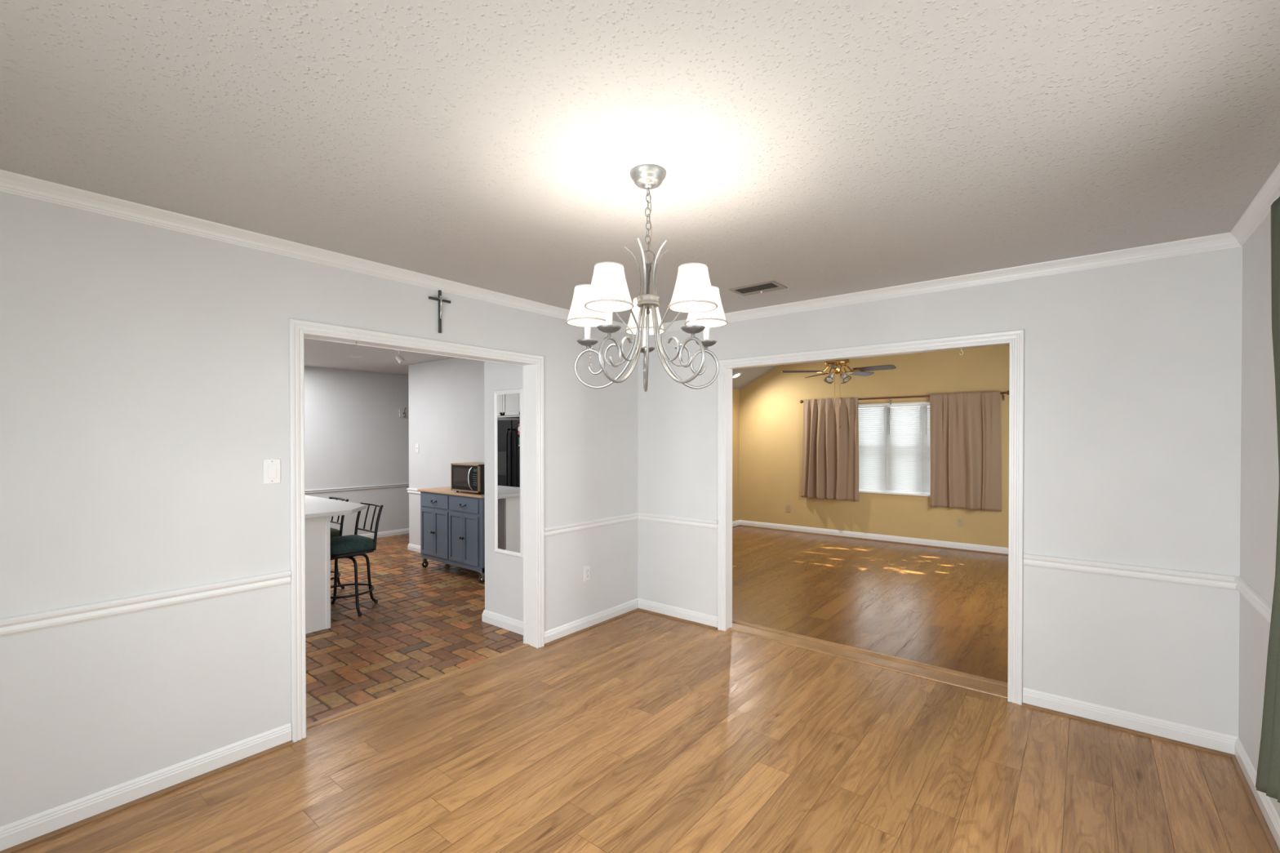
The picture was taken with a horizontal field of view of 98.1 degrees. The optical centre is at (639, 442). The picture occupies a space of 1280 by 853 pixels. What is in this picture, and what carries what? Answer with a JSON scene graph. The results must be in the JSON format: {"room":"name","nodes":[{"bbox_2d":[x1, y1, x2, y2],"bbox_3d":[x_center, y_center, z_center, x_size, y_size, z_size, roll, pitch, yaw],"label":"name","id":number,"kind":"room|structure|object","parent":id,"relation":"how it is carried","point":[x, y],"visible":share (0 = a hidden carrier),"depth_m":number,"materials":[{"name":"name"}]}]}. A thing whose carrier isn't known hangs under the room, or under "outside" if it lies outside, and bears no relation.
{"room":"dining room","nodes":[
{"label":"dining room","id":0,"kind":"room"},
{"bbox_2d":[0,191,638,826],"bbox_3d":[-1.460,0.687,3.139,0.130,3.560,4.450,0,1,39],"label":"wall","id":1,"kind":"structure","parent":0,"point":[144,368],"depth_m":2.36,"materials":[{"name":"grey paint"}]},
{"bbox_2d":[262,458,280,484],"bbox_3d":[-1.757,0.138,2.652,0.009,0.118,0.072,0,1,39],"label":"light switch","id":2,"kind":"object","parent":1,"relation":"attached to","point":[271,467],"visible":1,"depth_m":2.65,"materials":[{"name":"white plastic"}]},
{"bbox_2d":[0,168,635,335],"bbox_3d":[-1.392,-0.940,3.070,0.046,0.064,4.450,0,1,39],"label":"trim","id":3,"kind":"structure","parent":1,"relation":"attached to","point":[12,183],"depth_m":2.52,"materials":[{"name":"white paint"}]},
{"bbox_2d":[0,598,638,851],"bbox_3d":[-1.403,1.414,3.100,0.014,0.083,4.450,0,1,39],"label":"baseboard","id":4,"kind":"structure","parent":1,"relation":"attached to","point":[25,829],"depth_m":2.33,"materials":[{"name":"white paint"}]},
{"bbox_2d":[0,511,638,637],"bbox_3d":[-1.401,0.655,3.091,0.022,0.067,4.450,0,1,39],"label":"trim","id":5,"kind":"structure","parent":1,"relation":"attached to","point":[21,624],"depth_m":2.32,"materials":[{"name":"white paint"}]},
{"bbox_2d":[0,608,638,852],"bbox_3d":[-1.392,1.460,3.091,0.017,0.014,4.424,0,1,39],"label":"trim","id":6,"kind":"structure","parent":1,"relation":"attached to","point":[104,814],"depth_m":2.33,"materials":[{"name":"brown wood"}]},
{"bbox_2d":[288,318,544,742],"bbox_3d":[-1.198,0.428,3.344,0.018,2.075,1.622,0,1,39],"label":"trim","id":7,"kind":"structure","parent":1,"relation":"attached to","point":[297,327],"depth_m":2.75,"materials":[{"name":"white paint"}]},
{"bbox_2d":[306,644,529,729],"bbox_3d":[-1.276,1.463,3.416,0.047,0.009,1.502,0,1,39],"label":"trim","id":8,"kind":"structure","parent":1,"relation":"attached to","point":[406,690],"depth_m":3.28,"materials":[{"name":"brown wood"}]},
{"bbox_2d":[303,333,536,647],"bbox_3d":[-1.256,0.450,3.391,0.133,2.030,1.532,0,1,39],"label":"trim","id":9,"kind":"structure","parent":1,"relation":"attached to","point":[530,551],"depth_m":3.97,"materials":[{"name":"white paint"}]},
{"bbox_2d":[428,289,450,333],"bbox_3d":[-1.196,-0.785,3.329,0.026,0.256,0.142,0,1,39],"label":"crucifix","id":10,"kind":"object","parent":1,"relation":"attached to","point":[438,299],"visible":1,"depth_m":3.33,"materials":[{"name":"grey metal"}]},
{"bbox_2d":[583,564,590,582],"bbox_3d":[-0.414,1.023,4.334,0.008,0.118,0.072,0,1,39],"label":"wall outlet","id":11,"kind":"object","parent":1,"relation":"attached to","point":[586,569],"visible":1,"depth_m":4.33,"materials":[{"name":"white plastic"}]},
{"bbox_2d":[304,366,408,537],"bbox_3d":[-4.863,0.205,7.179,0.100,2.660,6.600,0,1,39],"label":"wall","id":12,"kind":"structure","parent":0,"point":[355,433],"depth_m":8.07,"materials":[{"name":"paint"}]},
{"bbox_2d":[304,483,408,493],"bbox_3d":[-4.822,0.675,7.137,0.022,0.050,6.420,0,1,39],"label":"trim","id":13,"kind":"structure","parent":12,"relation":"attached to","point":[366,487],"depth_m":8.02,"materials":[{"name":"paint"}]},
{"bbox_2d":[358,528,408,538],"bbox_3d":[-4.824,1.394,7.145,0.014,0.083,6.420,0,1,39],"label":"baseboard","id":14,"kind":"structure","parent":12,"relation":"attached to","point":[402,531],"depth_m":8.40,"materials":[{"name":"white paint"}]},
{"bbox_2d":[399,407,408,417],"bbox_3d":[-3.441,-0.466,8.795,0.087,0.156,0.730,0,1,39],"label":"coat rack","id":15,"kind":"object","parent":12,"relation":"attached to","point":[402,412],"visible":0.17,"depth_m":8.56,"materials":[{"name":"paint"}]},
{"bbox_2d":[303,337,454,375],"bbox_3d":[-2.854,-1.062,5.543,5.070,0.100,6.420,0,1,39],"label":"ceiling","id":16,"kind":"structure","parent":0,"point":[317,353],"depth_m":6.72,"materials":[{"name":"grey paint"}]},
{"bbox_2d":[393,349,405,364],"bbox_3d":[-2.639,-0.933,6.095,0.130,0.168,0.112,0,1,39],"label":"track light","id":17,"kind":"object","parent":16,"relation":"attached to","point":[401,360],"visible":0.94,"depth_m":6.08,"materials":[{"name":"white plastic"}]},
{"bbox_2d":[408,357,484,546],"bbox_3d":[-1.537,0.211,6.235,3.870,2.660,0.110,0,1,39],"label":"wall","id":18,"kind":"structure","parent":0,"point":[446,396],"depth_m":6.91,"materials":[{"name":"paint"}]},
{"bbox_2d":[406,488,420,494],"bbox_3d":[-1.239,0.645,7.139,3.252,0.067,1.932,0,1,39],"label":"trim","id":19,"kind":"structure","parent":18,"relation":"attached to","point":[411,491],"depth_m":7.31,"materials":[{"name":"white paint"}]},
{"bbox_2d":[407,543,420,552],"bbox_3d":[-1.233,1.392,7.146,3.244,0.083,1.924,0,1,39],"label":"baseboard","id":20,"kind":"structure","parent":18,"relation":"attached to","point":[415,548],"depth_m":7.31,"materials":[{"name":"white paint"}]},
{"bbox_2d":[415,444,418,453],"bbox_3d":[-2.918,0.078,7.259,0.072,0.118,0.018,0,1,39],"label":"light switch","id":21,"kind":"object","parent":18,"relation":"attached to","point":[416,445],"visible":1,"depth_m":7.25,"materials":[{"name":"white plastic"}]},
{"bbox_2d":[484,360,523,622],"bbox_3d":[-0.662,0.223,4.745,0.640,2.460,1.120,0,1,39],"label":"wall","id":22,"kind":"structure","parent":0,"point":[504,574],"depth_m":4.43,"materials":[{"name":"grey paint"}]},
{"bbox_2d":[481,609,523,635],"bbox_3d":[-0.674,1.406,4.753,0.657,0.095,1.137,0,1,39],"label":"baseboard","id":23,"kind":"structure","parent":22,"relation":"in","point":[511,624],"depth_m":4.35,"materials":[{"name":"white paint"}]},
{"bbox_2d":[493,387,523,558],"bbox_3d":[-1.018,0.232,4.299,0.347,1.286,0.020,0,1,39],"label":"wall mirror","id":24,"kind":"object","parent":22,"relation":"attached to","point":[508,403],"visible":0.95,"depth_m":4.30,"materials":[{"name":"white mirror"}]},
{"bbox_2d":[0,0,1279,324],"bbox_3d":[-0.007,-1.014,1.958,3.597,0.100,4.450,0,1,39],"label":"ceiling","id":25,"kind":"structure","parent":0,"point":[814,148],"depth_m":1.70,"materials":[{"name":"grey paint"}]},
{"bbox_2d":[565,164,728,391],"bbox_3d":[0.024,-0.581,1.974,0.599,0.767,0.589,0,1,39],"label":"chandelier","id":26,"kind":"object","parent":25,"relation":"hanging from","point":[593,304],"depth_m":1.95,"materials":[{"name":"white fabric"}]},
{"bbox_2d":[728,280,787,296],"bbox_3d":[0.747,-0.968,3.520,0.310,0.018,0.202,0,1,39],"label":"ceiling vent","id":27,"kind":"object","parent":25,"relation":"in","point":[771,286],"visible":1,"depth_m":3.51,"materials":[{"name":"beige metal"}]},
{"bbox_2d":[13,610,1272,852],"bbox_3d":[-0.021,1.526,2.021,3.672,0.100,4.495,0,1,39],"label":"floor","id":28,"kind":"structure","parent":0,"point":[638,731],"depth_m":2.48,"materials":[{"name":"brown wood"}]},
{"bbox_2d":[305,525,1008,724],"bbox_3d":[-0.781,1.497,5.646,8.200,0.102,9.140,0,1,39],"label":"floor","id":29,"kind":"structure","parent":0,"point":[946,608],"depth_m":4.83,"materials":[{"name":"brown wood"}]},
{"bbox_2d":[305,516,330,634],"bbox_3d":[-3.200,1.014,4.643,1.575,0.882,0.515,0,1,39],"label":"kitchen island","id":30,"kind":"object","parent":29,"relation":"on","point":[317,536],"visible":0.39,"depth_m":4.29,"materials":[{"name":"white laminate"}]},
{"bbox_2d":[304,494,366,519],"bbox_3d":[-3.107,0.553,4.764,1.705,0.038,0.945,0,1,39],"label":"island countertop","id":31,"kind":"structure","parent":30,"relation":"on","point":[315,507],"depth_m":4.58,"materials":[{"name":"white stone"}]},
{"bbox_2d":[328,496,348,588],"bbox_3d":[-3.108,0.999,5.297,0.554,0.903,0.554,0,1,39],"label":"bar stool","id":32,"kind":"object","parent":29,"relation":"on","point":[334,532],"visible":0.23,"depth_m":5.33,"materials":[{"name":"black metal"}]},
{"bbox_2d":[330,502,383,616],"bbox_3d":[-2.557,1.002,4.825,0.554,0.903,0.554,0,1,39],"label":"bar stool","id":33,"kind":"object","parent":29,"relation":"on","point":[349,546],"visible":0.86,"depth_m":4.78,"materials":[{"name":"black metal"}]},
{"bbox_2d":[417,486,484,582],"bbox_3d":[-1.954,0.990,6.152,1.290,0.904,0.432,0,1,39],"label":"kitchen cart","id":34,"kind":"object","parent":29,"relation":"on","point":[452,522],"visible":0.83,"depth_m":5.96,"materials":[{"name":"blue paint"}]},
{"bbox_2d":[450,462,484,494],"bbox_3d":[-1.769,0.383,5.993,0.503,0.313,0.360,0,1,39],"label":"microwave","id":35,"kind":"object","parent":34,"relation":"on","point":[464,477],"visible":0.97,"depth_m":5.85,"materials":[{"name":"black metal"}]},
{"bbox_2d":[732,388,739,527],"bbox_3d":[0.254,0.323,7.741,0.100,2.410,4.480,0,1,39],"label":"wall","id":36,"kind":"structure","parent":0,"point":[735,393],"depth_m":9.36,"materials":[{"name":"yellow paint"}]},
{"bbox_2d":[732,520,739,526],"bbox_3d":[0.318,1.379,7.738,0.014,0.083,4.420,0,1,39],"label":"baseboard","id":37,"kind":"structure","parent":36,"relation":"attached to","point":[735,523],"depth_m":9.35,"materials":[{"name":"white paint"}]},
{"bbox_2d":[732,344,1009,389],"bbox_3d":[2.067,-1.454,6.297,4.760,1.286,4.720,0,1,39],"label":"ceiling","id":38,"kind":"structure","parent":0,"point":[749,375],"depth_m":8.96,"materials":[{"name":"grey paint"}]},
{"bbox_2d":[732,373,742,378],"bbox_3d":[1.508,-1.043,8.698,0.165,0.086,0.184,0,1,39],"label":"recessed light","id":39,"kind":"object","parent":38,"relation":"in","point":[737,375],"visible":0.89,"depth_m":8.69,"materials":[{"name":"white paint"}]},
{"bbox_2d":[781,359,896,428],"bbox_3d":[2.411,-1.079,6.648,1.221,1.830,1.277,0,1,39],"label":"ceiling fan","id":40,"kind":"object","parent":38,"relation":"hanging from","point":[837,365],"visible":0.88,"depth_m":6.61,"materials":[{"name":"gold metal"}]},
{"bbox_2d":[739,345,1009,547],"bbox_3d":[3.501,-0.244,8.093,4.720,3.536,0.140,0,1,39],"label":"wall","id":41,"kind":"structure","parent":0,"point":[771,411],"depth_m":8.20,"materials":[{"name":"yellow paint"}]},
{"bbox_2d":[786,504,790,511],"bbox_3d":[2.374,1.056,8.913,0.072,0.118,0.008,0,1,39],"label":"wall outlet","id":42,"kind":"object","parent":41,"relation":"attached to","point":[788,506],"visible":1,"depth_m":8.91,"materials":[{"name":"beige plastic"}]},
{"bbox_2d":[739,520,1008,554],"bbox_3d":[3.454,1.374,8.046,4.520,0.083,0.014,0,1,39],"label":"baseboard","id":43,"kind":"structure","parent":41,"relation":"attached to","point":[828,531],"depth_m":8.00,"materials":[{"name":"white paint"}]},
{"bbox_2d":[739,524,1008,555],"bbox_3d":[3.444,1.419,8.035,4.494,0.014,0.017,0,1,39],"label":"trim","id":44,"kind":"structure","parent":41,"relation":"attached to","point":[740,525],"depth_m":7.98,"materials":[{"name":"brown wood"}]},
{"bbox_2d":[857,401,930,496],"bbox_3d":[3.559,0.089,8.024,1.980,1.300,0.160,0,1,39],"label":"window","id":45,"kind":"structure","parent":41,"relation":"in","point":[922,402],"depth_m":7.89,"materials":[{"name":"white paint"}]},
{"bbox_2d":[857,405,885,491],"bbox_3d":[3.360,0.086,8.159,0.472,1.236,0.036,0,1,39],"label":"window blind","id":46,"kind":"object","parent":45,"relation":"attached to","point":[872,463],"visible":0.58,"depth_m":8.13,"materials":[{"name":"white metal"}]},
{"bbox_2d":[886,404,922,493],"bbox_3d":[3.734,0.088,7.859,0.472,1.236,0.036,0,1,39],"label":"window blind","id":47,"kind":"object","parent":45,"relation":"attached to","point":[904,465],"visible":1,"depth_m":7.86,"materials":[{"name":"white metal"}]},
{"bbox_2d":[922,404,930,493],"bbox_3d":[4.109,0.091,7.559,0.472,1.236,0.036,0,1,39],"label":"window blind","id":48,"kind":"object","parent":45,"relation":"attached to","point":[926,448],"visible":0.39,"depth_m":7.68,"materials":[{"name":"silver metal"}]},
{"bbox_2d":[800,391,1008,404],"bbox_3d":[3.598,-0.598,7.848,2.761,0.117,0.118,0,1,39],"label":"curtain rod","id":49,"kind":"object","parent":41,"relation":"attached to","point":[1007,392],"visible":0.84,"depth_m":7.76,"materials":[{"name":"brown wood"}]},
{"bbox_2d":[800,397,858,501],"bbox_3d":[2.836,0.098,8.386,0.891,1.526,0.142,0,1,39],"label":"window curtain","id":50,"kind":"object","parent":49,"relation":"hanging from","point":[830,453],"visible":1,"depth_m":8.36,"materials":[{"name":"beige fabric"}]},
{"bbox_2d":[929,391,1001,511],"bbox_3d":[4.244,0.109,7.270,0.818,1.531,0.128,0,1,38],"label":"window curtain","id":51,"kind":"object","parent":49,"relation":"hanging from","point":[965,428],"visible":1,"depth_m":7.26,"materials":[{"name":"beige fabric"}]},
{"bbox_2d":[956,518,963,527],"bbox_3d":[4.262,1.073,7.398,0.072,0.118,0.008,0,1,39],"label":"wall outlet","id":52,"kind":"object","parent":41,"relation":"attached to","point":[959,521],"visible":1,"depth_m":7.40,"materials":[{"name":"beige plastic"}]},
{"bbox_2d":[637,246,1242,737],"bbox_3d":[1.401,0.681,3.728,3.597,3.560,0.050,0,1,39],"label":"wall","id":53,"kind":"structure","parent":0,"point":[1132,371],"depth_m":2.89,"materials":[{"name":"grey paint"}]},
{"bbox_2d":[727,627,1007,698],"bbox_3d":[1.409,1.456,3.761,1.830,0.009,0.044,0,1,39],"label":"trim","id":54,"kind":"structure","parent":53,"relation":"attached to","point":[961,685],"depth_m":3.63,"materials":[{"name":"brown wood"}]},
{"bbox_2d":[732,619,1008,694],"bbox_3d":[1.259,1.483,4.014,2.880,0.050,0.164,0,1,39],"label":"trim","id":55,"kind":"structure","parent":53,"relation":"attached to","point":[1001,689],"depth_m":3.71,"materials":[{"name":"brown wood"}]},
{"bbox_2d":[717,328,1024,705],"bbox_3d":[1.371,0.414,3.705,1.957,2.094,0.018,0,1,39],"label":"trim","id":56,"kind":"structure","parent":53,"relation":"attached to","point":[1015,338],"depth_m":3.14,"materials":[{"name":"white paint"}]},
{"bbox_2d":[638,608,1234,758],"bbox_3d":[1.373,1.454,3.698,3.571,0.014,0.017,0,1,39],"label":"trim","id":57,"kind":"structure","parent":53,"relation":"attached to","point":[1027,705],"depth_m":2.86,"materials":[{"name":"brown wood"}]},
{"bbox_2d":[638,598,1237,755],"bbox_3d":[1.382,1.407,3.709,3.597,0.083,0.014,0,1,39],"label":"baseboard","id":58,"kind":"structure","parent":53,"relation":"attached to","point":[1211,740],"depth_m":2.87,"materials":[{"name":"white paint"}]},
{"bbox_2d":[638,511,1237,591],"bbox_3d":[1.379,0.648,3.699,3.597,0.067,0.022,0,1,39],"label":"trim","id":59,"kind":"structure","parent":53,"relation":"attached to","point":[1140,572],"depth_m":2.86,"materials":[{"name":"white paint"}]},
{"bbox_2d":[662,231,1241,332],"bbox_3d":[1.371,-0.947,3.677,3.597,0.064,0.046,0,1,39],"label":"trim","id":60,"kind":"structure","parent":53,"relation":"attached to","point":[1225,240],"depth_m":3.12,"materials":[{"name":"white paint"}]},
{"bbox_2d":[1238,212,1279,817],"bbox_3d":[1.462,0.205,0.822,0.130,2.560,4.500,0,1,39],"label":"wall","id":61,"kind":"structure","parent":0,"point":[1260,471],"depth_m":2.33,"materials":[{"name":"grey paint"}]},
{"bbox_2d":[1234,576,1271,622],"bbox_3d":[2.389,0.661,2.102,0.022,0.067,1.250,0,1,39],"label":"trim","id":62,"kind":"structure","parent":61,"relation":"attached to","point":[1257,601],"depth_m":2.30,"materials":[{"name":"white paint"}]},
{"bbox_2d":[1230,162,1279,246],"bbox_3d":[1.378,-0.923,0.848,0.046,0.064,4.450,0,1,39],"label":"trim","id":63,"kind":"structure","parent":61,"relation":"attached to","point":[1260,208],"depth_m":2.23,"materials":[{"name":"white paint"}]},
{"bbox_2d":[1230,755,1279,852],"bbox_3d":[1.380,1.478,0.867,0.017,0.014,4.424,0,1,39],"label":"trim","id":64,"kind":"structure","parent":61,"relation":"attached to","point":[1267,832],"depth_m":2.22,"materials":[{"name":"brown wood"}]},
{"bbox_2d":[1234,737,1279,850],"bbox_3d":[1.391,1.431,0.858,0.014,0.083,4.450,0,1,39],"label":"baseboard","id":65,"kind":"structure","parent":61,"relation":"attached to","point":[1266,806],"depth_m":2.22,"materials":[{"name":"white paint"}]},
{"bbox_3d":[1.382,-0.749,0.859,0.050,0.018,2.370,0,1,39],"label":"curtain rod","id":66,"kind":"object","parent":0,"visible":0},
{"bbox_2d":[1255,196,1279,803],"bbox_3d":[1.939,0.219,1.667,0.057,2.007,0.757,0,1,41],"label":"curtain","id":67,"kind":"object","parent":66,"relation":"hanging from","point":[1268,776],"visible":1,"depth_m":1.74,"materials":[{"name":"grey fabric"}]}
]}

